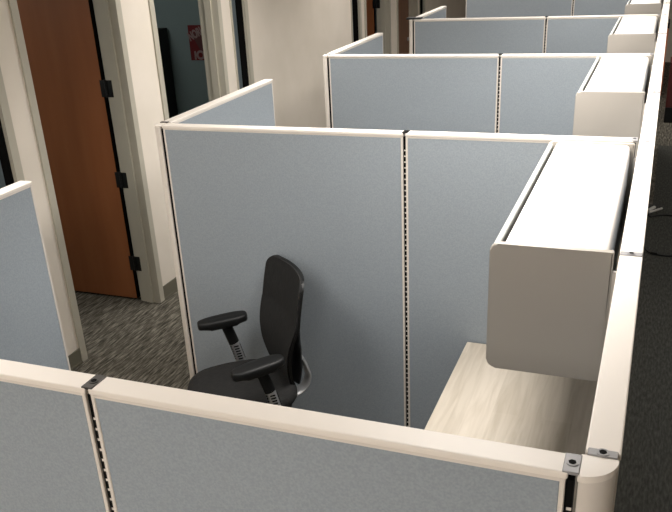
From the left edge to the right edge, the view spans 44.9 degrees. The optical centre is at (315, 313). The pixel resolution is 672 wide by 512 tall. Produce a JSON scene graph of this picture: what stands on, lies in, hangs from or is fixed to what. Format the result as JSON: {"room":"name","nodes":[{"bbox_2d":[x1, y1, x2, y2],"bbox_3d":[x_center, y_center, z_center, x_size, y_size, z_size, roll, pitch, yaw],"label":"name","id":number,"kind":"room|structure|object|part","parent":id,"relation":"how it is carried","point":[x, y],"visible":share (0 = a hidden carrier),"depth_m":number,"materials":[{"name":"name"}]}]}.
{"room":"open-plan office","nodes":[
{"label":"open-plan office","id":0,"kind":"room"},
{"bbox_2d":[92,0,139,289],"bbox_3d":[-2.696,-1.587,6.345,2.975,2.744,0.100,7,27,21],"label":"wall","id":1,"kind":"structure","parent":0,"point":[92,0],"depth_m":5.87,"materials":[{"name":"grey paint"}]},
{"bbox_2d":[154,0,208,114],"bbox_3d":[-1.584,-2.826,8.829,2.975,2.744,0.100,7,27,21],"label":"wall","id":2,"kind":"structure","parent":0,"point":[189,76],"depth_m":8.71,"materials":[{"name":"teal paint"}]},
{"bbox_2d":[187,25,203,59],"bbox_3d":[-1.162,-2.848,8.564,0.428,0.360,0.007,7,27,21],"label":"poster","id":3,"kind":"object","parent":2,"relation":"attached to","point":[194,34],"visible":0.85,"depth_m":8.60,"materials":[{"name":"red paper"}]},
{"bbox_2d":[0,0,465,355],"bbox_3d":[-0.471,-2.279,7.520,0.150,2.744,18.500,7,27,21],"label":"wall","id":4,"kind":"structure","parent":0,"point":[290,39],"depth_m":6.55,"materials":[{"name":"beige paint"}]},
{"bbox_2d":[0,67,24,188],"bbox_3d":[-1.805,-0.674,4.577,0.174,2.490,0.312,7,27,21],"label":"window","id":5,"kind":"structure","parent":4,"relation":"in","point":[11,171],"depth_m":4.54,"materials":[{"name":"beige metal"}]},
{"bbox_2d":[8,0,164,361],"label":"door","id":6,"kind":"structure","parent":4,"relation":"in","point":[68,91],"depth_m":5.73,"materials":[{"name":"brown wood"}]},
{"bbox_2d":[68,277,177,370],"bbox_3d":[-0.321,-1.082,8.050,0.013,0.105,18.498,7,27,21],"label":"baseboard","id":7,"kind":"structure","parent":4,"relation":"attached to","point":[75,359],"depth_m":5.34,"materials":[{"name":"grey rubber"}]},
{"bbox_2d":[148,0,229,120],"bbox_3d":[-0.987,-1.588,6.404,0.174,2.495,1.020,7,27,21],"label":"door frame","id":8,"kind":"structure","parent":4,"relation":"in","point":[210,13],"depth_m":6.55,"materials":[{"name":"beige paint"}]},
{"bbox_2d":[229,0,253,89],"bbox_3d":[-0.677,-1.931,7.096,0.174,2.490,0.307,7,27,21],"label":"window","id":9,"kind":"structure","parent":4,"relation":"in","point":[239,14],"depth_m":6.97,"materials":[{"name":"beige metal"}]},
{"bbox_2d":[350,0,361,42],"bbox_3d":[0.406,-3.137,9.515,0.174,2.490,0.332,7,27,21],"label":"window","id":10,"kind":"structure","parent":4,"relation":"in","point":[356,16],"depth_m":9.46,"materials":[{"name":"black glass"}]},
{"bbox_2d":[364,0,390,53],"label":"door","id":11,"kind":"structure","parent":4,"relation":"in","point":[383,7],"depth_m":10.51,"materials":[{"name":"brown wood"}]},
{"bbox_2d":[396,0,417,53],"bbox_3d":[1.192,-4.015,11.270,0.174,2.495,1.015,7,27,21],"label":"door","id":12,"kind":"structure","parent":4,"relation":"in","point":[404,8],"depth_m":11.48,"materials":[{"name":"brown wood"}]},
{"bbox_2d":[419,0,424,14],"bbox_3d":[1.473,-4.326,11.900,0.174,2.490,0.312,7,27,21],"label":"window","id":13,"kind":"structure","parent":4,"relation":"in","point":[421,2],"depth_m":11.89,"materials":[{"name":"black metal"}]},
{"bbox_2d":[72,62,671,511],"bbox_3d":[1.231,-0.795,7.498,11.600,0.120,18.500,7,27,21],"label":"floor","id":14,"kind":"structure","parent":0,"point":[644,483],"depth_m":5.38,"materials":[{"name":"grey carpet"}]},
{"bbox_2d":[0,181,70,370],"bbox_3d":[-1.274,0.502,2.957,0.056,1.682,1.183,7,27,21],"label":"partition panel","id":15,"kind":"object","parent":14,"relation":"on","point":[31,332],"visible":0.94,"depth_m":3.11,"materials":[{"name":"fabric"}]},
{"bbox_2d":[0,359,113,511],"bbox_3d":[-0.939,0.832,2.205,1.190,1.686,0.056,7,27,21],"label":"partition panel","id":16,"kind":"object","parent":14,"relation":"on","point":[51,456],"visible":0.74,"depth_m":1.73,"materials":[{"name":"grey fabric"}]},
{"bbox_3d":[-0.399,0.907,2.001,0.012,1.664,0.042,7,27,21],"label":"slotted rail","id":17,"kind":"part","parent":16,"relation":"part of","materials":[{"name":"black"}]},
{"bbox_2d":[157,28,177,118],"bbox_3d":[-2.050,-2.240,8.942,0.920,1.635,0.485,7,27,21],"label":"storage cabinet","id":18,"kind":"object","parent":14,"relation":"on","point":[162,32],"visible":0.02,"depth_m":8.74,"materials":[{"name":"black metal"}]},
{"bbox_2d":[154,121,195,379],"bbox_3d":[-0.696,-0.152,4.266,0.041,1.684,0.078,7,27,21],"label":"post","id":19,"kind":"object","parent":14,"relation":"on","point":[158,127],"visible":0.67,"depth_m":4.14,"materials":[{"name":"beige metal"}]},
{"bbox_2d":[165,79,275,125],"bbox_3d":[-0.459,-0.410,4.786,0.056,1.682,1.183,7,27,21],"label":"partition panel","id":20,"kind":"object","parent":14,"relation":"on","point":[251,105],"visible":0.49,"depth_m":4.58,"materials":[{"name":"grey fabric"}]},
{"bbox_2d":[187,255,311,407],"bbox_3d":[-0.329,0.338,3.865,0.652,1.098,0.632,-13,27,-19],"label":"office chair","id":21,"kind":"object","parent":14,"relation":"on","point":[270,379],"visible":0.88,"depth_m":3.83,"materials":[{"name":"black plastic"}]},
{"bbox_3d":[-0.435,0.093,4.025,0.099,0.143,0.052,-13,27,-19],"label":"arm post","id":22,"kind":"part","parent":21,"relation":"part of","materials":[{"name":"black plastic"}]},
{"bbox_3d":[-0.351,0.371,3.869,0.490,0.085,0.510,-13,27,-19],"label":"seat","id":23,"kind":"part","parent":21,"relation":"part of","materials":[{"name":"black fabric"}]},
{"bbox_3d":[-0.230,0.293,3.572,0.099,0.143,0.052,-13,27,-19],"label":"arm post","id":24,"kind":"part","parent":21,"relation":"part of","materials":[{"name":"black plastic"}]},
{"bbox_3d":[-0.148,0.044,3.817,0.129,0.545,0.446,-13,27,-19],"label":"backrest","id":25,"kind":"part","parent":21,"relation":"part of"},
{"bbox_3d":[-0.138,0.042,3.821,0.131,0.548,0.452,-13,27,-19],"label":"frame","id":26,"kind":"part","parent":21,"relation":"part of","materials":[{"name":"black plastic"}]},
{"bbox_2d":[162,123,409,426],"bbox_3d":[-0.117,-0.079,4.032,1.206,1.686,0.056,7,27,21],"label":"partition panel","id":27,"kind":"object","parent":14,"relation":"on","point":[330,202],"visible":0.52,"depth_m":3.88,"materials":[{"name":"grey fabric"}]},
{"bbox_3d":[0.430,-0.003,3.824,0.012,1.664,0.042,7,27,21],"label":"slotted rail","id":28,"kind":"part","parent":27,"relation":"part of","materials":[{"name":"black"}]},
{"bbox_2d":[323,54,331,127],"bbox_3d":[0.123,-1.063,6.094,0.041,1.684,0.078,7,27,21],"label":"post","id":29,"kind":"object","parent":14,"relation":"on","point":[325,57],"visible":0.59,"depth_m":5.81,"materials":[{"name":"beige metal"}]},
{"bbox_3d":[0.135,-1.059,6.098,0.025,1.672,0.070,-5,25,-3],"label":"slotted rail","id":30,"kind":"part","parent":29,"relation":"part of","materials":[{"name":"black"}]},
{"bbox_2d":[88,377,581,511],"bbox_3d":[0.037,0.949,1.827,0.936,1.686,0.056,7,27,21],"label":"partition panel","id":31,"kind":"object","parent":14,"relation":"on","point":[165,449],"visible":1,"depth_m":1.50,"materials":[{"name":"grey fabric"}]},
{"bbox_3d":[0.460,1.010,1.667,0.012,1.664,0.042,7,27,21],"label":"slotted rail","id":32,"kind":"part","parent":31,"relation":"part of","materials":[{"name":"black metal"}]},
{"bbox_2d":[327,33,382,54],"bbox_3d":[0.359,-1.321,6.614,0.056,1.682,1.183,7,27,21],"label":"partition panel","id":33,"kind":"object","parent":14,"relation":"on","point":[372,44],"visible":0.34,"depth_m":6.40,"materials":[{"name":"grey fabric"}]},
{"bbox_2d":[406,17,422,53],"bbox_3d":[0.962,-1.978,7.909,0.140,1.698,0.082,7,27,21],"label":"post","id":34,"kind":"object","parent":14,"relation":"on","point":[411,19],"visible":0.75,"depth_m":7.59,"materials":[{"name":"beige metal"}]},
{"bbox_3d":[0.935,-1.967,7.920,0.032,1.672,0.063,7,27,21],"label":"post","id":35,"kind":"part","parent":34,"relation":"part of","materials":[{"name":"beige metal"}]},
{"bbox_3d":[0.953,-1.970,7.926,0.025,1.672,0.070,-5,25,-3],"label":"slotted rail","id":36,"kind":"part","parent":34,"relation":"part of","materials":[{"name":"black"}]},
{"bbox_3d":[0.914,-2.737,7.551,0.140,0.016,0.082,7,27,21],"label":"plate","id":37,"kind":"part","parent":34,"relation":"part of","materials":[{"name":"black plastic"}]},
{"bbox_2d":[328,53,502,132],"bbox_3d":[0.701,-0.990,5.859,1.206,1.686,0.056,7,27,21],"label":"partition panel","id":38,"kind":"object","parent":14,"relation":"on","point":[412,92],"visible":0.34,"depth_m":5.58,"materials":[{"name":"grey fabric"}]},
{"bbox_3d":[1.248,-0.914,5.652,0.012,1.664,0.042,7,27,21],"label":"slotted rail","id":39,"kind":"part","parent":38,"relation":"part of","materials":[{"name":"black"}]},
{"bbox_2d":[416,6,446,18],"bbox_3d":[1.177,-2.233,8.441,0.056,1.682,1.183,7,27,21],"label":"partition panel","id":40,"kind":"object","parent":14,"relation":"on","point":[440,12],"visible":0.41,"depth_m":8.23,"materials":[{"name":"beige paint"}]},
{"bbox_2d":[414,16,547,53],"bbox_3d":[1.519,-1.901,7.687,1.206,1.686,0.056,7,27,21],"label":"partition panel","id":41,"kind":"object","parent":14,"relation":"on","point":[491,35],"visible":0.2,"depth_m":7.37,"materials":[{"name":"grey fabric"}]},
{"bbox_3d":[2.066,-1.826,7.479,0.012,1.664,0.042,7,27,21],"label":"slotted rail","id":42,"kind":"part","parent":41,"relation":"part of","materials":[{"name":"black"}]},
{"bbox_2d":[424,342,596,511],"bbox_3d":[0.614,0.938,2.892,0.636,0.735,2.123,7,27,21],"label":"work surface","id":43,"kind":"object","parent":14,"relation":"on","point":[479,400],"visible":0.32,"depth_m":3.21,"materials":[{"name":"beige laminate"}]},
{"bbox_2d":[466,0,573,18],"bbox_3d":[2.337,-2.812,9.514,1.206,1.686,0.056,7,27,21],"label":"partition panel","id":44,"kind":"object","parent":14,"relation":"on","point":[474,8],"visible":0.12,"depth_m":9.19,"materials":[{"name":"fabric"}]},
{"bbox_2d":[405,131,637,429],"bbox_3d":[0.860,0.038,3.652,0.922,1.686,0.056,7,27,21],"label":"partition panel","id":45,"kind":"object","parent":14,"relation":"on","point":[462,188],"visible":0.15,"depth_m":3.55,"materials":[{"name":"grey fabric"}]},
{"bbox_2d":[498,53,653,135],"bbox_3d":[1.678,-0.873,5.480,0.922,1.686,0.056,7,27,21],"label":"partition panel","id":46,"kind":"object","parent":14,"relation":"on","point":[537,93],"visible":0.12,"depth_m":5.27,"materials":[{"name":"grey fabric"}]},
{"bbox_3d":[1.671,-0.866,5.486,0.900,1.670,0.053,7,27,21],"label":"edge frame","id":47,"kind":"part","parent":46,"relation":"part of","materials":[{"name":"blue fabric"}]},
{"bbox_2d":[575,447,618,511],"bbox_3d":[0.500,1.000,1.657,0.058,1.686,0.082,7,27,21],"label":"post","id":48,"kind":"object","parent":14,"relation":"on","point":[596,479],"visible":1,"depth_m":1.30,"materials":[{"name":"beige paint"}]},
{"bbox_3d":[0.497,1.011,1.653,0.054,1.669,0.060,7,27,21],"label":"post","id":49,"kind":"part","parent":48,"relation":"part of","materials":[{"name":"beige paint"}]},
{"bbox_2d":[573,0,628,15],"bbox_3d":[3.315,-2.695,9.135,0.922,1.686,0.056,7,27,21],"label":"partition panel","id":50,"kind":"object","parent":14,"relation":"on","point":[581,7],"visible":0.06,"depth_m":8.88,"materials":[{"name":"fabric"}]},
{"bbox_2d":[545,14,660,53],"bbox_3d":[2.496,-1.784,7.308,0.922,1.686,0.056,7,27,21],"label":"partition panel","id":51,"kind":"object","parent":14,"relation":"on","point":[564,34],"visible":0.14,"depth_m":7.06,"materials":[{"name":"grey fabric"}]},
{"bbox_3d":[2.489,-1.778,7.314,0.900,1.670,0.053,7,27,21],"label":"edge frame","id":52,"kind":"part","parent":51,"relation":"part of","materials":[{"name":"beige metal"}]},
{"bbox_2d":[585,251,642,511],"bbox_3d":[0.689,0.793,2.071,0.056,1.686,0.926,7,27,21],"label":"partition panel","id":53,"kind":"object","parent":14,"relation":"on","point":[607,424],"visible":0.78,"depth_m":1.59,"materials":[{"name":"beige paint"}]},
{"bbox_3d":[0.687,0.804,2.067,0.053,1.670,0.904,7,27,21],"label":"edge frame","id":54,"kind":"part","parent":53,"relation":"part of","materials":[{"name":"beige paint"}]},
{"bbox_2d":[620,142,654,255],"bbox_3d":[1.082,0.358,2.948,0.056,1.682,1.203,7,27,21],"label":"partition panel","id":55,"kind":"object","parent":14,"relation":"on","point":[633,239],"visible":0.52,"depth_m":2.46,"materials":[{"name":"beige paint"}]},
{"bbox_2d":[486,141,635,381],"bbox_3d":[0.860,-0.243,2.732,0.335,0.385,1.180,7,27,21],"label":"overhead cabinet","id":56,"kind":"object","parent":55,"relation":"attached to","point":[553,260],"visible":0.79,"depth_m":2.28,"materials":[{"name":"beige metal"}]},
{"bbox_3d":[0.716,-0.271,2.782,0.018,0.349,1.137,7,27,21],"label":"flipper door","id":57,"kind":"part","parent":56,"relation":"part of","materials":[{"name":"grey metal"}]},
{"bbox_3d":[0.638,-0.003,2.253,0.321,0.385,0.020,7,27,21],"label":"panel","id":58,"kind":"part","parent":56,"relation":"part of","materials":[{"name":"beige metal"}]},
{"bbox_3d":[0.858,-0.342,2.683,0.271,0.156,1.139,7,27,21],"label":"lid","id":59,"kind":"part","parent":56,"relation":"part of","materials":[{"name":"white metal"}]},
{"bbox_3d":[1.069,-0.484,3.216,0.321,0.385,0.020,7,27,21],"label":"panel","id":60,"kind":"part","parent":56,"relation":"part of","materials":[{"name":"beige metal"}]},
{"bbox_3d":[0.988,-0.168,2.712,0.009,0.197,1.139,7,27,21],"label":"panel","id":61,"kind":"part","parent":56,"relation":"part of","materials":[{"name":"beige metal"}]},
{"bbox_2d":[639,137,654,141],"bbox_3d":[1.319,0.094,3.477,0.056,1.683,0.062,7,27,21],"label":"post","id":62,"kind":"object","parent":14,"relation":"on","point":[647,139],"visible":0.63,"depth_m":3.12,"materials":[{"name":"beige paint"}]},
{"bbox_2d":[640,91,659,137],"bbox_3d":[1.506,-0.116,3.894,0.056,1.686,0.936,7,27,21],"label":"partition panel","id":63,"kind":"object","parent":14,"relation":"on","point":[649,126],"visible":0.25,"depth_m":3.47,"materials":[{"name":"beige paint"}]},
{"bbox_2d":[648,55,663,91],"bbox_3d":[1.900,-0.553,4.776,0.056,1.682,1.203,7,27,21],"label":"partition panel","id":64,"kind":"object","parent":14,"relation":"on","point":[657,68],"visible":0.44,"depth_m":4.34,"materials":[{"name":"beige paint"}]},
{"bbox_2d":[572,56,652,157],"bbox_3d":[1.679,-1.154,4.560,0.335,0.385,1.180,7,27,21],"label":"overhead cabinet","id":65,"kind":"object","parent":64,"relation":"attached to","point":[611,100],"visible":0.66,"depth_m":4.07,"materials":[{"name":"beige metal"}]},
{"bbox_3d":[1.535,-1.182,4.610,0.018,0.349,1.137,7,27,21],"label":"flipper door","id":66,"kind":"part","parent":65,"relation":"part of","materials":[{"name":"grey metal"}]},
{"bbox_3d":[1.456,-0.915,4.080,0.321,0.385,0.020,7,27,21],"label":"panel","id":67,"kind":"part","parent":65,"relation":"part of","materials":[{"name":"beige metal"}]},
{"bbox_3d":[1.676,-1.254,4.511,0.271,0.156,1.139,7,27,21],"label":"lid","id":68,"kind":"part","parent":65,"relation":"part of","materials":[{"name":"white"}]},
{"bbox_3d":[1.888,-1.395,5.044,0.321,0.385,0.020,7,27,21],"label":"panel","id":69,"kind":"part","parent":65,"relation":"part of","materials":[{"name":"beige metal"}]},
{"bbox_2d":[644,246,671,256],"bbox_3d":[3.101,-0.472,6.345,1.047,0.065,0.116,4,26,16],"label":"power cable","id":70,"kind":"object","parent":14,"relation":"on","point":[646,250],"visible":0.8,"depth_m":6.44,"materials":[{"name":"black plastic"}]},
{"bbox_2d":[647,206,671,216],"bbox_3d":[3.421,-0.808,7.005,1.098,0.074,0.239,16,31,35],"label":"power cable","id":71,"kind":"object","parent":14,"relation":"on","point":[650,210],"visible":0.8,"depth_m":7.26,"materials":[{"name":"black plastic"}]},
{"bbox_2d":[655,33,666,53],"bbox_3d":[2.324,-1.027,5.722,0.056,1.686,0.936,7,27,21],"label":"partition panel","id":72,"kind":"object","parent":14,"relation":"on","point":[661,40],"visible":0.19,"depth_m":5.33,"materials":[{"name":"beige paint"}]},
{"bbox_2d":[658,15,668,32],"bbox_3d":[2.718,-1.464,6.603,0.056,1.682,1.203,7,27,21],"label":"partition panel","id":73,"kind":"object","parent":14,"relation":"on","point":[664,18],"visible":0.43,"depth_m":6.20,"materials":[{"name":"beige paint"}]},
{"bbox_2d":[607,15,659,64],"bbox_3d":[2.497,-2.065,6.387,0.335,0.385,1.180,7,27,21],"label":"bin","id":74,"kind":"object","parent":73,"relation":"attached to","point":[630,34],"visible":0.56,"depth_m":5.89,"materials":[{"name":"beige metal"}]},
{"bbox_3d":[2.353,-2.093,6.438,0.018,0.349,1.137,7,27,21],"label":"flipper door","id":75,"kind":"part","parent":74,"relation":"part of","materials":[{"name":"grey metal"}]},
{"bbox_3d":[2.275,-1.826,5.908,0.321,0.385,0.020,7,27,21],"label":"panel","id":76,"kind":"part","parent":74,"relation":"part of","materials":[{"name":"beige metal"}]},
{"bbox_3d":[2.494,-2.165,6.339,0.271,0.156,1.139,7,27,21],"label":"lid","id":77,"kind":"part","parent":74,"relation":"part of","materials":[{"name":"white"}]},
{"bbox_3d":[2.706,-2.306,6.872,0.321,0.385,0.020,7,27,21],"label":"panel","id":78,"kind":"part","parent":74,"relation":"part of","materials":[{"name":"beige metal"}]},
{"bbox_2d":[660,19,669,95],"bbox_3d":[4.837,-3.723,11.888,0.505,1.030,0.510,7,27,21],"label":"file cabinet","id":79,"kind":"object","parent":14,"relation":"on","point":[668,26],"visible":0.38,"depth_m":11.54,"materials":[{"name":"black metal"}]},
{"bbox_2d":[662,3,669,13],"bbox_3d":[3.142,-1.938,7.550,0.056,1.686,0.936,7,27,21],"label":"partition panel","id":80,"kind":"object","parent":14,"relation":"on","point":[666,6],"visible":0.15,"depth_m":7.17,"materials":[{"name":"beige paint"}]},
{"bbox_2d":[664,57,671,122],"bbox_3d":[4.760,-2.854,10.393,0.510,0.740,0.510,7,27,21],"label":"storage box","id":81,"kind":"object","parent":14,"relation":"on","point":[668,105],"visible":1,"depth_m":10.32,"materials":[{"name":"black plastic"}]},
{"bbox_3d":[3.537,-2.375,8.431,0.056,1.682,1.203,7,27,21],"label":"partition panel","id":82,"kind":"object","parent":14,"relation":"on","visible":0},
{"bbox_2d":[624,0,663,21],"bbox_3d":[3.315,-2.977,8.215,0.335,0.385,1.180,7,27,21],"label":"bin","id":83,"kind":"object","parent":82,"relation":"attached to","point":[633,7],"visible":0.38,"depth_m":7.68,"materials":[{"name":"beige metal"}]},
{"bbox_3d":[3.312,-3.076,8.166,0.271,0.156,1.139,7,27,21],"label":"lid","id":84,"kind":"part","parent":83,"relation":"part of","materials":[{"name":"white"}]},
{"bbox_2d":[375,8,376,32],"bbox_3d":[-0.502,-4.031,11.247,2.975,2.744,0.100,7,27,21],"label":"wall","id":85,"kind":"structure","parent":0,"point":[375,8],"depth_m":10.70,"materials":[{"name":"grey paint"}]},
{"bbox_2d":[665,0,671,61],"bbox_3d":[4.613,-5.941,14.625,11.600,2.744,0.120,7,27,21],"label":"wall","id":86,"kind":"structure","parent":0,"point":[669,42],"depth_m":14.38,"materials":[{"name":"beige paint"}]}
]}

